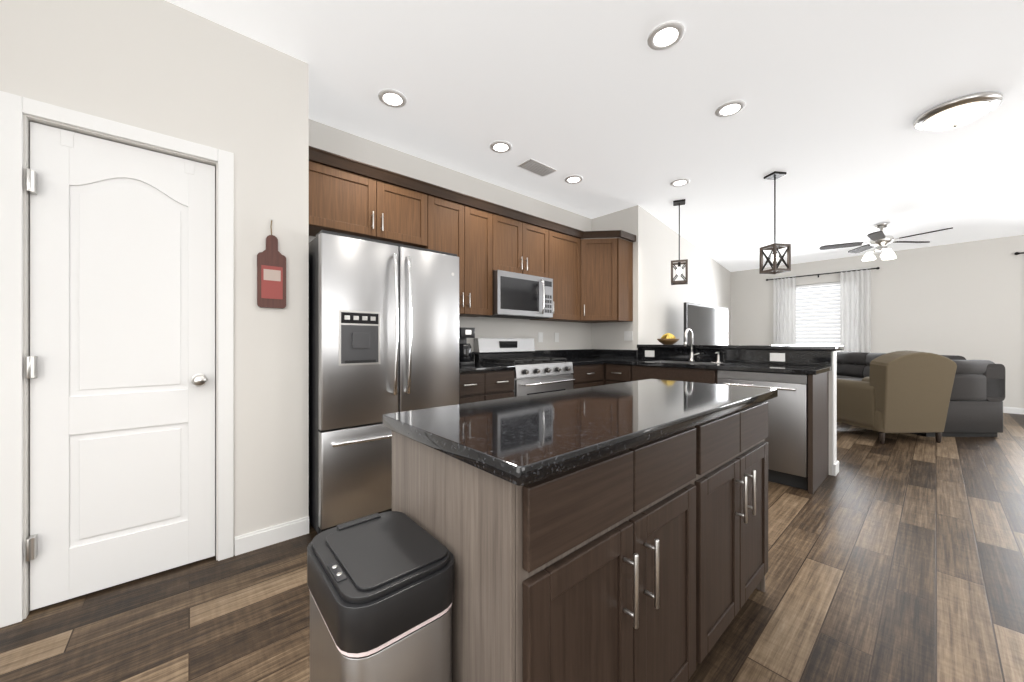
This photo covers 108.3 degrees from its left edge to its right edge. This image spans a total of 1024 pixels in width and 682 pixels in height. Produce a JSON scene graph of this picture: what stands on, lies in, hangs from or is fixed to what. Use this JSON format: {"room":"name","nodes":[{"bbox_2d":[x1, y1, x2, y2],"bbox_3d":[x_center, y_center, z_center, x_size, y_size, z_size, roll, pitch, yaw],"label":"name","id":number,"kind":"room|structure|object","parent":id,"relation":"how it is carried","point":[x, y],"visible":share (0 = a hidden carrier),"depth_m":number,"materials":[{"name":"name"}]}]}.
{"room":"kitchen and living room","nodes":[
{"label":"kitchen and living room","id":0,"kind":"room"},
{"bbox_2d":[0,413,1023,681],"bbox_3d":[3.178,1.157,2.480,11.490,0.060,7.000,0,0,-41],"label":"floor","id":1,"kind":"structure","parent":0,"point":[896,557],"depth_m":1.60,"materials":[{"name":"brown wood"}]},
{"bbox_2d":[307,511,453,681],"bbox_3d":[-0.296,0.786,0.823,0.238,0.682,0.320,0,0,-41],"label":"trash can","id":2,"kind":"object","parent":1,"relation":"on","point":[381,587],"visible":1,"depth_m":0.73,"materials":[{"name":"black plastic"}]},
{"bbox_2d":[309,230,458,533],"bbox_3d":[-0.942,0.251,2.615,0.915,1.752,0.821,0,0,-41],"label":"refrigerator","id":3,"kind":"object","parent":1,"relation":"on","point":[383,327],"visible":0.79,"depth_m":2.23,"materials":[{"name":"grey metal"}]},
{"bbox_2d":[459,371,494,403],"bbox_3d":[-0.524,0.688,3.144,0.385,0.880,0.627,0,0,-41],"label":"base cabinet","id":4,"kind":"object","parent":1,"relation":"on","point":[482,386],"depth_m":2.95,"materials":[{"name":"brown wood"}]},
{"bbox_2d":[459,352,514,372],"bbox_3d":[-0.422,0.177,3.227,0.648,0.139,0.637,0,0,-41],"label":"countertop","id":5,"kind":"structure","parent":4,"relation":"on","point":[478,367],"depth_m":3.09,"materials":[{"name":"black stone"}]},
{"bbox_2d":[459,327,474,365],"bbox_3d":[-0.453,0.048,3.319,0.160,0.330,0.222,0,0,-41],"label":"coffee maker","id":6,"kind":"object","parent":5,"relation":"on","point":[465,349],"visible":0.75,"depth_m":3.23,"materials":[{"name":"black plastic"}]},
{"bbox_2d":[495,370,513,398],"bbox_3d":[-0.325,0.688,3.318,0.381,0.880,0.627,0,0,-41],"label":"base cabinet","id":7,"kind":"object","parent":1,"relation":"on","point":[504,379],"depth_m":3.13,"materials":[{"name":"brown wood"}]},
{"bbox_2d":[474,338,574,396],"bbox_3d":[0.137,0.549,3.662,0.762,1.155,0.701,0,0,-41],"label":"range","id":8,"kind":"object","parent":1,"relation":"on","point":[535,375],"visible":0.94,"depth_m":3.60,"materials":[{"name":"silver metal"}]},
{"bbox_2d":[392,395,777,681],"bbox_3d":[0.415,0.688,1.342,1.514,0.879,0.582,0,0,-41],"label":"kitchen island","id":9,"kind":"object","parent":1,"relation":"on","point":[616,532],"depth_m":0.87,"materials":[{"name":"brown wood"}]},
{"bbox_2d":[382,379,777,490],"bbox_3d":[0.401,0.230,1.358,1.550,0.034,0.600,0,0,-41],"label":"island countertop","id":10,"kind":"structure","parent":9,"relation":"on","point":[510,440],"depth_m":0.99,"materials":[{"name":"black stone"}]},
{"bbox_2d":[571,364,610,388],"bbox_3d":[0.638,0.688,4.110,0.575,0.880,0.700,0,0,-41],"label":"base cabinet","id":11,"kind":"object","parent":1,"relation":"on","point":[591,375],"depth_m":3.92,"materials":[{"name":"brown wood"}]},
{"bbox_2d":[533,349,605,365],"bbox_3d":[0.607,0.177,4.114,0.534,0.139,0.652,0,0,-41],"label":"countertop","id":12,"kind":"structure","parent":11,"relation":"on","point":[594,356],"depth_m":4.50,"materials":[{"name":"black stone"}]},
{"bbox_2d":[611,364,666,383],"bbox_3d":[1.374,0.688,4.136,0.606,0.880,0.412,0,0,-41],"label":"base cabinet","id":13,"kind":"object","parent":1,"relation":"on","point":[620,373],"depth_m":3.80,"materials":[{"name":"brown wood"}]},
{"bbox_2d":[585,349,831,374],"bbox_3d":[1.637,0.177,3.818,0.628,0.139,2.452,0,0,-41],"label":"countertop","id":14,"kind":"structure","parent":13,"relation":"on","point":[626,357],"depth_m":3.35,"materials":[{"name":"black stone"}]},
{"bbox_2d":[646,360,722,364],"bbox_3d":[1.712,0.314,3.703,0.408,0.198,0.668,0,0,-41],"label":"sink","id":15,"kind":"object","parent":14,"relation":"in","point":[685,362],"visible":0.04,"depth_m":3.88,"materials":[{"name":"silver metal"}]},
{"bbox_2d":[684,328,719,361],"bbox_3d":[1.923,0.040,3.753,0.193,0.346,0.308,0,0,-41],"label":"faucet","id":16,"kind":"object","parent":14,"relation":"on","point":[691,352],"visible":1,"depth_m":3.85,"materials":[{"name":"silver metal"}]},
{"bbox_2d":[718,370,807,489],"bbox_3d":[2.182,0.690,3.148,0.622,0.875,0.620,0,0,-41],"label":"dishwasher","id":17,"kind":"object","parent":1,"relation":"on","point":[786,439],"visible":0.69,"depth_m":2.84,"materials":[{"name":"grey metal"}]},
{"bbox_2d":[829,366,831,474],"bbox_3d":[2.151,0.605,3.817,0.140,1.044,1.775,0,0,-41],"label":"wall","id":18,"kind":"structure","parent":1,"relation":"on","point":[830,422],"depth_m":3.11,"materials":[{"name":"white paint"}]},
{"bbox_2d":[645,350,653,356],"bbox_3d":[1.600,0.147,4.302,0.007,0.075,0.115,0,0,-41],"label":"electrical outlet","id":19,"kind":"object","parent":18,"relation":"attached to","point":[648,353],"depth_m":4.30,"materials":[{"name":"white plastic"}]},
{"bbox_2d":[637,344,843,365],"bbox_3d":[2.242,0.127,3.876,0.445,0.170,1.803,0,0,-41],"label":"bar","id":20,"kind":"object","parent":18,"relation":"on","point":[814,355],"visible":0.96,"depth_m":3.55,"materials":[{"name":"black stone"}]},
{"bbox_2d":[657,333,678,344],"bbox_3d":[1.817,-0.025,4.306,0.250,0.134,0.250,0,0,-41],"label":"fruit bowl","id":21,"kind":"object","parent":20,"relation":"on","point":[667,339],"visible":1,"depth_m":4.25,"materials":[{"name":"brown wood"}]},
{"bbox_2d":[770,353,784,361],"bbox_3d":[2.415,0.147,3.368,0.007,0.075,0.115,0,0,-41],"label":"electrical outlet","id":22,"kind":"object","parent":20,"relation":"attached to","point":[773,356],"depth_m":3.37,"materials":[{"name":"white plastic"}]},
{"bbox_2d":[832,351,838,475],"bbox_3d":[2.163,0.605,3.811,0.159,1.044,1.801,0,0,-41],"label":"trim","id":23,"kind":"structure","parent":18,"relation":"attached to","point":[835,466],"depth_m":3.12,"materials":[{"name":"white wood"}]},
{"bbox_2d":[837,350,956,443],"bbox_3d":[4.372,0.616,4.406,0.810,1.023,0.921,0,0,-3],"label":"armchair","id":24,"kind":"object","parent":1,"relation":"on","point":[906,391],"visible":0.88,"depth_m":4.01,"materials":[{"name":"brown fabric"}]},
{"bbox_2d":[837,352,1004,436],"bbox_3d":[5.293,0.653,5.387,0.920,0.947,2.150,0,0,0],"label":"sofa","id":25,"kind":"object","parent":1,"relation":"on","point":[975,407],"visible":0.33,"depth_m":4.31,"materials":[{"name":"black"}]},
{"bbox_3d":[2.896,0.762,5.473,1.540,0.730,0.440,0,0,-40],"label":"console table","id":26,"kind":"object","parent":1,"relation":"on","visible":0},
{"bbox_2d":[684,302,727,344],"bbox_3d":[2.896,-0.064,5.473,1.460,0.919,0.200,0,0,-40],"label":"tv","id":27,"kind":"object","parent":26,"relation":"on","point":[707,324],"visible":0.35,"depth_m":5.39,"materials":[{"name":"black plastic"}]},
{"bbox_2d":[0,0,1023,618],"bbox_3d":[3.178,-0.253,2.480,11.490,2.760,7.000,0,0,-41],"label":"wall","id":28,"kind":"structure","parent":0,"point":[164,68],"depth_m":2.09,"materials":[{"name":"white paint"}]},
{"bbox_2d":[0,91,233,627],"bbox_3d":[-1.780,0.072,1.740,0.745,2.110,0.136,0,0,-41],"label":"door frame","id":29,"kind":"structure","parent":28,"relation":"attached to","point":[14,108],"depth_m":1.48,"materials":[{"name":"white wood"}]},
{"bbox_2d":[26,122,214,610],"bbox_3d":[-1.756,0.104,1.711,0.599,2.022,0.103,0,0,-41],"label":"door","id":30,"kind":"structure","parent":28,"relation":"in","point":[120,366],"depth_m":1.69,"materials":[{"name":"white painted wood"},{"name":"nickel"}]},
{"bbox_2d":[257,219,285,308],"bbox_3d":[-1.330,-0.430,2.049,0.135,0.494,0.022,0,0,-41],"label":"sign","id":31,"kind":"object","parent":28,"relation":"attached to","point":[271,275],"visible":1,"depth_m":2.04,"materials":[{"name":"brown wood"}]},
{"bbox_2d":[235,516,308,555],"bbox_3d":[-1.326,1.079,2.060,0.350,0.095,0.014,0,0,-41],"label":"baseboard","id":32,"kind":"structure","parent":28,"relation":"attached to","point":[257,539],"depth_m":2.05,"materials":[{"name":"white wood"}]},
{"bbox_2d":[309,146,388,241],"bbox_3d":[-1.274,-1.018,2.709,0.573,0.490,0.298,0,0,-41],"label":"upper cabinet","id":33,"kind":"object","parent":28,"relation":"attached to","point":[346,196],"depth_m":2.61,"materials":[{"name":"brown wood"}]},
{"bbox_2d":[389,174,428,247],"bbox_3d":[-0.967,-1.018,2.976,0.481,0.490,0.298,0,0,-41],"label":"upper cabinet","id":34,"kind":"object","parent":28,"relation":"attached to","point":[408,198],"depth_m":2.91,"materials":[{"name":"brown wood"}]},
{"bbox_2d":[425,186,500,316],"bbox_3d":[-0.508,-0.751,3.377,0.735,1.025,0.298,0,0,-41],"label":"upper cabinet","id":35,"kind":"object","parent":28,"relation":"attached to","point":[466,227],"depth_m":3.29,"materials":[{"name":"brown wood"}]},
{"bbox_2d":[501,206,544,276],"bbox_3d":[0.011,-0.964,3.829,0.761,0.600,0.298,0,0,-41],"label":"upper cabinet","id":36,"kind":"object","parent":28,"relation":"attached to","point":[522,235],"depth_m":3.71,"materials":[{"name":"brown wood"}]},
{"bbox_2d":[482,270,552,318],"bbox_3d":[0.050,-0.451,3.785,0.756,0.420,0.413,0,0,-41],"label":"microwave","id":37,"kind":"object","parent":36,"relation":"attached to","point":[519,296],"visible":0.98,"depth_m":3.63,"materials":[{"name":"silver metal"}]},
{"bbox_2d":[538,332,542,341],"bbox_3d":[0.332,-0.043,4.305,0.075,0.115,0.007,0,0,-41],"label":"electrical outlet","id":38,"kind":"object","parent":28,"relation":"attached to","point":[540,334],"depth_m":4.30,"materials":[{"name":"white plastic"}]},
{"bbox_2d":[530,219,580,321],"bbox_3d":[0.515,-0.756,4.244,0.664,1.035,0.336,0,0,-41],"label":"upper cabinet","id":39,"kind":"object","parent":28,"relation":"attached to","point":[562,242],"depth_m":4.13,"materials":[{"name":"brown wood"}]},
{"bbox_2d":[554,333,558,341],"bbox_3d":[0.543,-0.043,4.489,0.075,0.115,0.007,0,0,-41],"label":"electrical outlet","id":40,"kind":"object","parent":28,"relation":"attached to","point":[556,335],"depth_m":4.48,"materials":[{"name":"white plastic"}]},
{"bbox_2d":[581,230,632,322],"bbox_3d":[1.015,-0.756,4.499,0.671,1.035,0.608,0,0,-41],"label":"upper cabinet","id":41,"kind":"object","parent":28,"relation":"attached to","point":[591,278],"depth_m":4.32,"materials":[{"name":"brown wood"}]},
{"bbox_2d":[624,331,632,340],"bbox_3d":[1.426,-0.063,4.535,0.007,0.115,0.115,0,0,-41],"label":"electrical outlet","id":42,"kind":"object","parent":28,"relation":"attached to","point":[628,335],"depth_m":4.53,"materials":[{"name":"white plastic"}]},
{"bbox_2d":[796,282,839,351],"bbox_3d":[6.250,-0.443,7.576,0.140,1.459,1.300,0,0,-41],"label":"window","id":43,"kind":"structure","parent":28,"relation":"in","point":[817,314],"depth_m":7.55,"materials":[{"name":"white"}]},
{"bbox_2d":[766,267,879,352],"bbox_3d":[6.195,-0.134,7.495,0.108,2.481,1.788,0,0,-41],"label":"curtains","id":44,"kind":"object","parent":28,"relation":"attached to","point":[855,310],"visible":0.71,"depth_m":7.15,"materials":[{"name":"white fabric"}]},
{"bbox_2d":[1003,407,1023,414],"bbox_3d":[7.388,1.079,6.187,0.030,0.095,6.750,0,0,-41],"label":"baseboard","id":45,"kind":"structure","parent":28,"relation":"attached to","point":[1012,410],"depth_m":5.74,"materials":[{"name":"white wood"}]},
{"bbox_2d":[165,0,1023,271],"bbox_3d":[3.178,-1.663,2.480,11.490,0.060,7.000,0,0,-41],"label":"ceiling","id":46,"kind":"structure","parent":0,"point":[609,105],"depth_m":2.53,"materials":[{"name":"white paint"}]},
{"bbox_2d":[378,89,406,107],"bbox_3d":[-0.802,-1.625,2.486,0.187,0.013,0.187,0,0,10],"label":"recessed light","id":47,"kind":"object","parent":46,"relation":"in","point":[389,97],"depth_m":2.47,"materials":[{"name":"white plastic"}]},
{"bbox_2d":[490,141,511,152],"bbox_3d":[-0.093,-1.625,3.104,0.187,0.013,0.187,0,0,10],"label":"recessed light","id":48,"kind":"object","parent":46,"relation":"in","point":[496,146],"depth_m":3.09,"materials":[{"name":"white plastic"}]},
{"bbox_2d":[517,158,556,176],"bbox_3d":[0.238,-1.626,3.485,0.340,0.012,0.180,0,0,-41],"label":"ceiling vent","id":49,"kind":"object","parent":46,"relation":"in","point":[536,167],"visible":1,"depth_m":3.46,"materials":[{"name":"white metal"}]},
{"bbox_2d":[564,175,582,183],"bbox_3d":[0.623,-1.625,3.728,0.187,0.013,0.187,0,0,43],"label":"recessed light","id":50,"kind":"object","parent":46,"relation":"in","point":[572,179],"depth_m":3.72,"materials":[{"name":"white plastic"}]},
{"bbox_2d":[647,21,684,49],"bbox_3d":[0.822,-1.625,1.978,0.187,0.013,0.187,0,0,10],"label":"recessed light","id":51,"kind":"object","parent":46,"relation":"in","point":[666,35],"depth_m":1.97,"materials":[{"name":"white plastic"}]},
{"bbox_2d":[671,199,687,284],"bbox_3d":[1.961,-1.153,4.338,0.178,0.960,0.178,0,0,24],"label":"pendant light","id":52,"kind":"object","parent":46,"relation":"hanging from","point":[679,261],"visible":1,"depth_m":4.30,"materials":[{"name":"grey metal"}]},
{"bbox_2d":[670,178,689,186],"bbox_3d":[1.726,-1.625,3.802,0.187,0.013,0.187,0,0,10],"label":"recessed light","id":53,"kind":"object","parent":46,"relation":"in","point":[683,181],"depth_m":3.79,"materials":[{"name":"white plastic"}]},
{"bbox_2d":[715,100,745,116],"bbox_3d":[1.531,-1.625,2.596,0.187,0.013,0.187,0,0,10],"label":"recessed light","id":54,"kind":"object","parent":46,"relation":"in","point":[730,108],"depth_m":2.58,"materials":[{"name":"white plastic"}]},
{"bbox_2d":[759,171,790,273],"bbox_3d":[2.579,-1.153,3.630,0.178,0.960,0.178,0,0,-10],"label":"pendant light","id":55,"kind":"object","parent":46,"relation":"hanging from","point":[775,247],"visible":1,"depth_m":3.62,"materials":[{"name":"grey metal"}]},
{"bbox_2d":[819,222,952,260],"bbox_3d":[5.124,-1.393,5.141,1.250,0.480,1.287,0,0,-41],"label":"ceiling fan","id":56,"kind":"object","parent":46,"relation":"hanging from","point":[880,240],"visible":1,"depth_m":5.15,"materials":[{"name":"silver metal"}]},
{"bbox_2d":[913,91,1003,130],"bbox_3d":[3.134,-1.571,2.614,0.410,0.124,0.410,0,0,-41],"label":"flush ceiling light","id":57,"kind":"object","parent":46,"relation":"attached to","point":[958,112],"visible":0.98,"depth_m":2.54,"materials":[{"name":"white glass"}]}
]}

